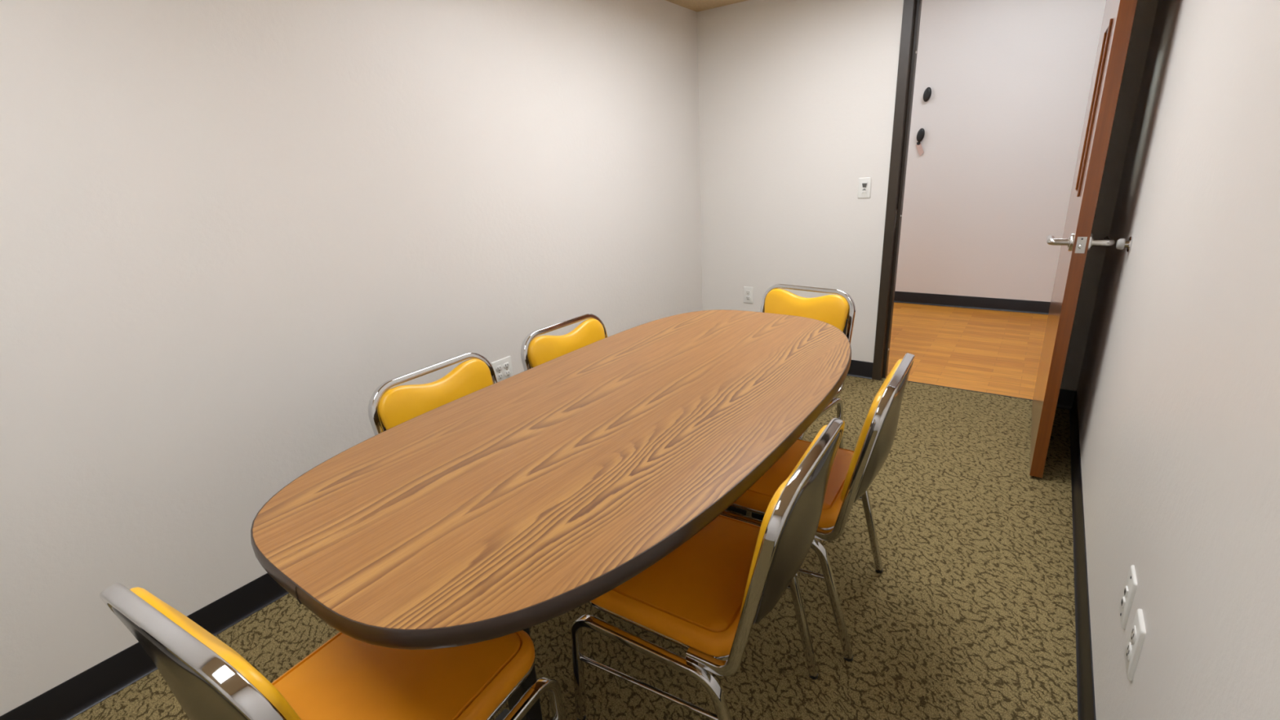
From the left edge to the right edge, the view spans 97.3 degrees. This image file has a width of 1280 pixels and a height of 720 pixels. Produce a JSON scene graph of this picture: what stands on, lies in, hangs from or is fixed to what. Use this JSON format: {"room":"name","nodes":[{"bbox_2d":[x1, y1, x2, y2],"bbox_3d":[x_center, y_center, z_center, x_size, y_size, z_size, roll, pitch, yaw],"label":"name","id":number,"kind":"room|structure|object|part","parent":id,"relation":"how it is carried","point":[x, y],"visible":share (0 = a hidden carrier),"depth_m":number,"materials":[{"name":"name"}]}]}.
{"room":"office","nodes":[
{"label":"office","id":0,"kind":"room"},
{"bbox_2d":[0,0,702,715],"bbox_3d":[-0.949,-0.595,2.089,0.100,2.532,4.854,10,23,34],"label":"wall","id":1,"kind":"structure","parent":0,"point":[225,225],"depth_m":1.75,"materials":[{"name":"white paint"}]},
{"bbox_2d":[0,573,288,719],"bbox_3d":[-0.849,0.567,2.431,0.014,0.106,4.620,10,23,34],"label":"baseboard","id":2,"kind":"structure","parent":1,"relation":"attached to","point":[78,694],"depth_m":1.60,"materials":[{"name":"black plastic"}]},
{"bbox_2d":[491,355,513,382],"bbox_3d":[-0.636,0.051,2.615,0.008,0.114,0.116,10,23,34],"label":"wall outlet","id":3,"kind":"object","parent":1,"relation":"attached to","point":[503,369],"visible":0.91,"depth_m":2.61,"materials":[{"name":"white plastic"}]},
{"bbox_2d":[496,364,502,372],"bbox_3d":[-0.649,0.039,2.591,0.003,0.028,0.034,10,23,34],"label":"receptacle","id":4,"kind":"object","parent":3,"relation":"attached to","point":[499,367],"depth_m":2.59,"materials":[{"name":"white plastic"}]},
{"bbox_2d":[497,373,502,379],"bbox_3d":[-0.647,0.076,2.603,0.003,0.028,0.034,10,23,34],"label":"receptacle","id":5,"kind":"object","parent":3,"relation":"attached to","point":[500,375],"depth_m":2.60,"materials":[{"name":"white plastic"}]},
{"bbox_2d":[503,362,509,368],"bbox_3d":[-0.623,0.026,2.626,0.003,0.028,0.034,10,23,34],"label":"receptacle","id":6,"kind":"object","parent":3,"relation":"attached to","point":[506,365],"depth_m":2.62,"materials":[{"name":"white plastic"}]},
{"bbox_2d":[504,369,510,377],"bbox_3d":[-0.621,0.063,2.638,0.003,0.028,0.034,10,23,34],"label":"receptacle","id":7,"kind":"object","parent":3,"relation":"attached to","point":[507,372],"depth_m":2.64,"materials":[{"name":"white plastic"}]},
{"bbox_2d":[70,302,1077,719],"bbox_3d":[0.973,0.539,2.456,7.000,0.050,6.964,10,23,34],"label":"floor","id":8,"kind":"structure","parent":0,"point":[969,614],"depth_m":1.78,"materials":[{"name":"carpet"}]},
{"bbox_2d":[99,582,566,719],"bbox_3d":[-0.485,0.642,1.067,0.472,0.796,0.527,8,21,29],"label":"banquet chair","id":9,"kind":"object","parent":8,"relation":"on","point":[346,677],"visible":0.8,"depth_m":1.01,"materials":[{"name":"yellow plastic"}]},
{"bbox_3d":[-0.603,0.514,0.826,0.396,0.328,0.082,8,21,29],"label":"panel","id":10,"kind":"part","parent":9,"relation":"part of","materials":[{"name":"plastic"}]},
{"bbox_3d":[-0.577,0.518,0.874,0.438,0.429,0.196,8,21,29],"label":"frame","id":11,"kind":"part","parent":9,"relation":"part of","materials":[{"name":"silver metal"}]},
{"bbox_3d":[-0.594,0.506,0.840,0.393,0.339,0.099,8,21,29],"label":"backrest","id":12,"kind":"part","parent":9,"relation":"part of","materials":[{"name":"yellow plastic"}]},
{"bbox_3d":[-0.467,0.611,1.093,0.408,0.059,0.389,8,21,29],"label":"seat","id":13,"kind":"part","parent":9,"relation":"part of","materials":[{"name":"orange plastic"}]},
{"bbox_3d":[-0.268,0.690,1.004,0.023,0.021,0.246,8,21,29],"label":"rail","id":14,"kind":"part","parent":9,"relation":"part of","materials":[{"name":"silver metal"}]},
{"bbox_3d":[-0.178,0.798,1.201,0.033,0.362,0.103,3,20,18],"label":"leg","id":15,"kind":"part","parent":9,"relation":"part of","materials":[{"name":"silver metal"}]},
{"bbox_2d":[368,352,497,435],"bbox_3d":[-0.406,0.428,1.688,0.527,0.796,0.472,9,22,33],"label":"banquet chair","id":16,"kind":"object","parent":8,"relation":"on","point":[388,407],"visible":0.23,"depth_m":1.65,"materials":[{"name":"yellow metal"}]},
{"bbox_2d":[250,309,851,719],"bbox_3d":[0.042,0.433,1.686,0.883,0.740,1.865,10,23,34],"label":"conference table","id":17,"kind":"object","parent":8,"relation":"on","point":[516,503],"visible":0.92,"depth_m":1.14,"materials":[{"name":"brown wood"}]},
{"bbox_2d":[520,313,608,371],"bbox_3d":[-0.074,0.271,2.099,0.527,0.796,0.472,11,23,36],"label":"banquet chair","id":18,"kind":"object","parent":8,"relation":"on","point":[535,351],"visible":0.2,"depth_m":2.07,"materials":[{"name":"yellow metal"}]},
{"bbox_2d":[570,417,844,719],"bbox_3d":[0.153,0.512,1.346,0.527,0.796,0.472,9,22,32],"label":"banquet chair","id":19,"kind":"object","parent":8,"relation":"on","point":[705,597],"visible":0.86,"depth_m":1.18,"materials":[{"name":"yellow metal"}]},
{"bbox_3d":[-0.134,0.745,1.351,0.103,0.362,0.033,15,26,42],"label":"leg","id":20,"kind":"part","parent":19,"relation":"part of","materials":[{"name":"silver metal"}]},
{"bbox_3d":[-0.001,0.608,1.203,0.246,0.021,0.023,9,22,32],"label":"rail","id":21,"kind":"part","parent":19,"relation":"part of","materials":[{"name":"silver metal"}]},
{"bbox_3d":[0.118,0.488,1.361,0.389,0.059,0.408,9,22,32],"label":"seat","id":22,"kind":"part","parent":19,"relation":"part of","materials":[{"name":"orange plastic"}]},
{"bbox_3d":[0.177,0.793,1.160,0.151,0.363,0.029,6,21,25],"label":"leg","id":23,"kind":"part","parent":19,"relation":"part of","materials":[{"name":"silver metal"}]},
{"bbox_3d":[0.283,0.360,1.201,0.196,0.429,0.438,9,22,32],"label":"frame","id":24,"kind":"part","parent":19,"relation":"part of","materials":[{"name":"silver metal"}]},
{"bbox_3d":[0.309,0.342,1.177,0.099,0.339,0.393,9,22,32],"label":"backrest","id":25,"kind":"part","parent":19,"relation":"part of","materials":[{"name":"yellow plastic"}]},
{"bbox_3d":[0.324,0.347,1.168,0.082,0.328,0.396,9,22,32],"label":"panel","id":26,"kind":"part","parent":19,"relation":"part of","materials":[{"name":"plastic"}]},
{"bbox_3d":[0.411,0.664,1.504,0.151,0.363,0.029,12,24,38],"label":"leg","id":27,"kind":"part","parent":19,"relation":"part of","materials":[{"name":"silver metal"}]},
{"bbox_2d":[760,284,855,448],"bbox_3d":[0.595,0.120,2.433,0.472,0.796,0.527,13,25,40],"label":"banquet chair","id":28,"kind":"object","parent":8,"relation":"on","point":[836,310],"visible":0.32,"depth_m":2.42,"materials":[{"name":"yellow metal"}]},
{"bbox_3d":[0.625,0.413,2.209,0.103,0.362,0.033,-16,22,-33],"label":"leg","id":29,"kind":"part","parent":28,"relation":"part of","materials":[{"name":"silver metal"}]},
{"bbox_3d":[0.716,-0.129,2.504,0.393,0.339,0.099,13,25,40],"label":"backrest","id":30,"kind":"part","parent":28,"relation":"part of","materials":[{"name":"yellow leather"}]},
{"bbox_3d":[0.735,0.206,2.271,0.023,0.021,0.246,13,25,40],"label":"rail","id":31,"kind":"part","parent":28,"relation":"part of","materials":[{"name":"silver metal"}]},
{"bbox_3d":[0.870,0.313,2.465,0.029,0.363,0.151,10,23,34],"label":"leg","id":32,"kind":"part","parent":28,"relation":"part of","materials":[{"name":"silver metal"}]},
{"bbox_2d":[720,352,915,662],"bbox_3d":[0.488,0.367,1.721,0.527,0.796,0.472,9,22,32],"label":"banquet chair","id":33,"kind":"object","parent":8,"relation":"on","point":[852,473],"visible":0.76,"depth_m":1.51,"materials":[{"name":"silver metal"}]},
{"bbox_3d":[0.334,0.462,1.579,0.246,0.021,0.023,9,22,32],"label":"rail","id":34,"kind":"part","parent":33,"relation":"part of","materials":[{"name":"silver metal"}]},
{"bbox_3d":[0.438,0.469,2.072,0.103,0.362,0.033,4,20,21],"label":"leg","id":35,"kind":"part","parent":33,"relation":"part of","materials":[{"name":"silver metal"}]},
{"bbox_3d":[0.454,0.343,1.736,0.389,0.059,0.408,9,22,32],"label":"seat","id":36,"kind":"part","parent":33,"relation":"part of","materials":[{"name":"yellow leather"}]},
{"bbox_3d":[0.512,0.648,1.535,0.151,0.363,0.029,6,21,25],"label":"leg","id":37,"kind":"part","parent":33,"relation":"part of","materials":[{"name":"silver metal"}]},
{"bbox_3d":[0.618,0.215,1.575,0.196,0.429,0.438,9,22,32],"label":"frame","id":38,"kind":"part","parent":33,"relation":"part of","materials":[{"name":"silver metal"}]},
{"bbox_3d":[0.643,0.197,1.551,0.099,0.339,0.393,9,22,32],"label":"backrest","id":39,"kind":"part","parent":33,"relation":"part of","materials":[{"name":"yellow plastic"}]},
{"bbox_3d":[0.747,0.519,1.877,0.151,0.363,0.029,12,24,39],"label":"leg","id":40,"kind":"part","parent":33,"relation":"part of","materials":[{"name":"silver metal"}]},
{"bbox_3d":[0.659,0.202,1.542,0.082,0.328,0.396,9,22,32],"label":"panel","id":41,"kind":"part","parent":33,"relation":"part of","materials":[{"name":"plastic"}]},
{"bbox_2d":[665,0,747,12],"bbox_3d":[-0.062,-1.347,1.116,2.222,0.020,4.620,10,23,34],"label":"ceiling","id":42,"kind":"structure","parent":0,"point":[697,6],"depth_m":3.34,"materials":[{"name":"paint"}]},
{"bbox_2d":[697,0,1158,391],"bbox_3d":[1.354,-1.114,3.247,2.222,2.532,0.135,10,23,34],"label":"wall","id":43,"kind":"structure","parent":0,"point":[797,98],"depth_m":3.37,"materials":[{"name":"white paint"}]},
{"bbox_2d":[743,286,753,303],"bbox_3d":[0.743,-0.446,3.866,0.070,0.114,0.008,10,23,34],"label":"wall outlet","id":44,"kind":"object","parent":43,"relation":"attached to","point":[748,291],"visible":1,"depth_m":3.86,"materials":[{"name":"white plastic"}]},
{"bbox_2d":[847,360,873,379],"bbox_3d":[0.961,-0.017,3.861,1.209,0.106,0.014,10,23,34],"label":"baseboard","id":45,"kind":"structure","parent":43,"relation":"attached to","point":[860,369],"depth_m":3.56,"materials":[{"name":"black plastic"}]},
{"bbox_2d":[857,177,871,198],"bbox_3d":[1.293,-0.991,3.244,0.070,0.114,0.012,10,23,34],"label":"light switch","id":46,"kind":"object","parent":43,"relation":"attached to","point":[864,184],"visible":1,"depth_m":3.24,"materials":[{"name":"white plastic"}]},
{"bbox_2d":[871,0,922,380],"bbox_3d":[1.825,-0.853,2.994,0.930,2.150,0.163,10,23,34],"label":"trim","id":47,"kind":"structure","parent":43,"relation":"attached to","point":[911,16],"depth_m":3.15,"materials":[{"name":"black wood"}]},
{"bbox_3d":[1.465,-0.809,3.220,0.002,0.100,0.028,10,23,34],"label":"strike plate","id":48,"kind":"part","parent":47,"relation":"part of","materials":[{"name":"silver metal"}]},
{"bbox_2d":[882,377,1032,400],"bbox_3d":[1.870,0.169,3.321,0.830,0.003,0.008,10,23,34],"label":"trim","id":49,"kind":"structure","parent":43,"relation":"attached to","point":[882,377],"depth_m":3.28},
{"bbox_2d":[1056,388,1075,409],"bbox_3d":[2.251,0.209,2.979,0.078,0.106,0.014,10,23,34],"label":"baseboard","id":50,"kind":"structure","parent":43,"relation":"attached to","point":[1065,398],"depth_m":2.98,"materials":[{"name":"black plastic"}]},
{"bbox_2d":[1029,0,1137,477],"bbox_3d":[1.853,-0.621,2.378,0.205,2.078,0.902,9,22,33],"label":"door","id":51,"kind":"structure","parent":43,"relation":"in","point":[1077,240],"depth_m":2.14,"materials":[{"name":"brown wood"}]},
{"bbox_3d":[1.621,-0.461,2.176,0.080,0.066,0.145,9,22,33],"label":"lever handle","id":52,"kind":"part","parent":51,"relation":"part of","materials":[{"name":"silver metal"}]},
{"bbox_3d":[1.613,-0.420,2.060,0.029,0.060,0.002,9,22,33],"label":"latch plate","id":53,"kind":"part","parent":51,"relation":"part of","materials":[{"name":"silver metal"}]},
{"bbox_3d":[1.759,-0.946,2.152,0.058,0.606,0.216,9,22,33],"label":"glass frame","id":54,"kind":"part","parent":51,"relation":"part of","materials":[{"name":"brown wood"}]},
{"bbox_3d":[1.724,-0.444,2.109,0.080,0.066,0.145,9,22,33],"label":"lever handle","id":55,"kind":"part","parent":51,"relation":"part of","materials":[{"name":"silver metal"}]},
{"bbox_2d":[894,0,1106,302],"bbox_3d":[2.869,-1.783,4.637,7.000,2.750,0.100,10,23,34],"label":"wall","id":56,"kind":"structure","parent":0,"point":[1002,120],"depth_m":4.58,"materials":[{"name":"paint"}]},
{"bbox_2d":[916,128,924,142],"bbox_3d":[2.410,-1.930,4.835,0.061,0.111,0.038,10,23,34],"label":"wall hook","id":57,"kind":"object","parent":56,"relation":"attached to","point":[920,135],"visible":1,"depth_m":4.82,"materials":[{"name":"black plastic"}]},
{"bbox_2d":[915,142,924,155],"bbox_3d":[2.420,-1.827,4.873,0.070,0.119,0.012,10,23,34],"label":"tag","id":58,"kind":"object","parent":57,"relation":"hanging from","point":[918,145],"visible":1,"depth_m":4.87,"materials":[{"name":"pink paper"}]},
{"bbox_2d":[923,87,931,102],"bbox_3d":[2.410,-2.226,4.723,0.061,0.111,0.038,10,23,34],"label":"wall hook","id":59,"kind":"object","parent":56,"relation":"attached to","point":[926,95],"visible":1,"depth_m":4.71,"materials":[{"name":"black plastic"}]},
{"bbox_2d":[893,291,1050,314],"bbox_3d":[2.906,-0.515,5.015,7.000,0.106,0.014,10,23,34],"label":"baseboard","id":60,"kind":"structure","parent":56,"relation":"attached to","point":[938,300],"depth_m":4.98,"materials":[{"name":"black plastic"}]},
{"bbox_2d":[1076,0,1279,719],"bbox_3d":[0.948,-0.263,0.792,0.100,2.532,4.854,10,23,34],"label":"wall","id":61,"kind":"structure","parent":0,"point":[1178,390],"depth_m":1.01,"materials":[{"name":"white paint"}]},
{"bbox_2d":[1069,391,1096,719],"bbox_3d":[0.955,0.882,1.199,0.014,0.106,4.620,10,23,34],"label":"baseboard","id":62,"kind":"structure","parent":61,"relation":"attached to","point":[1085,677],"depth_m":1.70,"materials":[{"name":"black plastic"}]},
{"bbox_2d":[1115,236,1133,252],"bbox_3d":[1.694,-0.406,1.972,0.039,0.054,0.054,10,23,34],"label":"door stop","id":63,"kind":"object","parent":61,"relation":"attached to","point":[1122,243],"visible":1,"depth_m":1.96,"materials":[{"name":"silver metal"}]},
{"bbox_3d":[1.703,-0.404,1.966,0.018,0.054,0.054,10,23,34],"label":"mounting plate","id":64,"kind":"part","parent":63,"relation":"part of","materials":[{"name":"silver metal"}]},
{"bbox_2d":[1119,564,1137,629],"bbox_3d":[0.999,0.485,1.157,0.009,0.114,0.070,10,23,34],"label":"jack plate","id":65,"kind":"object","parent":61,"relation":"attached to","point":[1131,585],"visible":1,"depth_m":1.14,"materials":[{"name":"white plastic"}]},
{"bbox_2d":[1124,608,1146,681],"bbox_3d":[0.915,0.527,1.044,0.010,0.114,0.070,10,23,34],"label":"wall outlet","id":66,"kind":"object","parent":61,"relation":"attached to","point":[1138,632],"visible":1,"depth_m":1.03,"materials":[{"name":"white plastic"}]},
{"bbox_2d":[1126,641,1131,661],"bbox_3d":[0.914,0.545,1.052,0.003,0.028,0.034,10,23,34],"label":"receptacle","id":67,"kind":"object","parent":66,"relation":"attached to","point":[1129,643],"depth_m":1.05,"materials":[{"name":"white plastic"}]},
{"bbox_2d":[1130,625,1136,644],"bbox_3d":[0.912,0.508,1.039,0.003,0.028,0.034,10,23,34],"label":"receptacle","id":68,"kind":"object","parent":66,"relation":"attached to","point":[1133,632],"depth_m":1.04,"materials":[{"name":"white plastic"}]}
]}

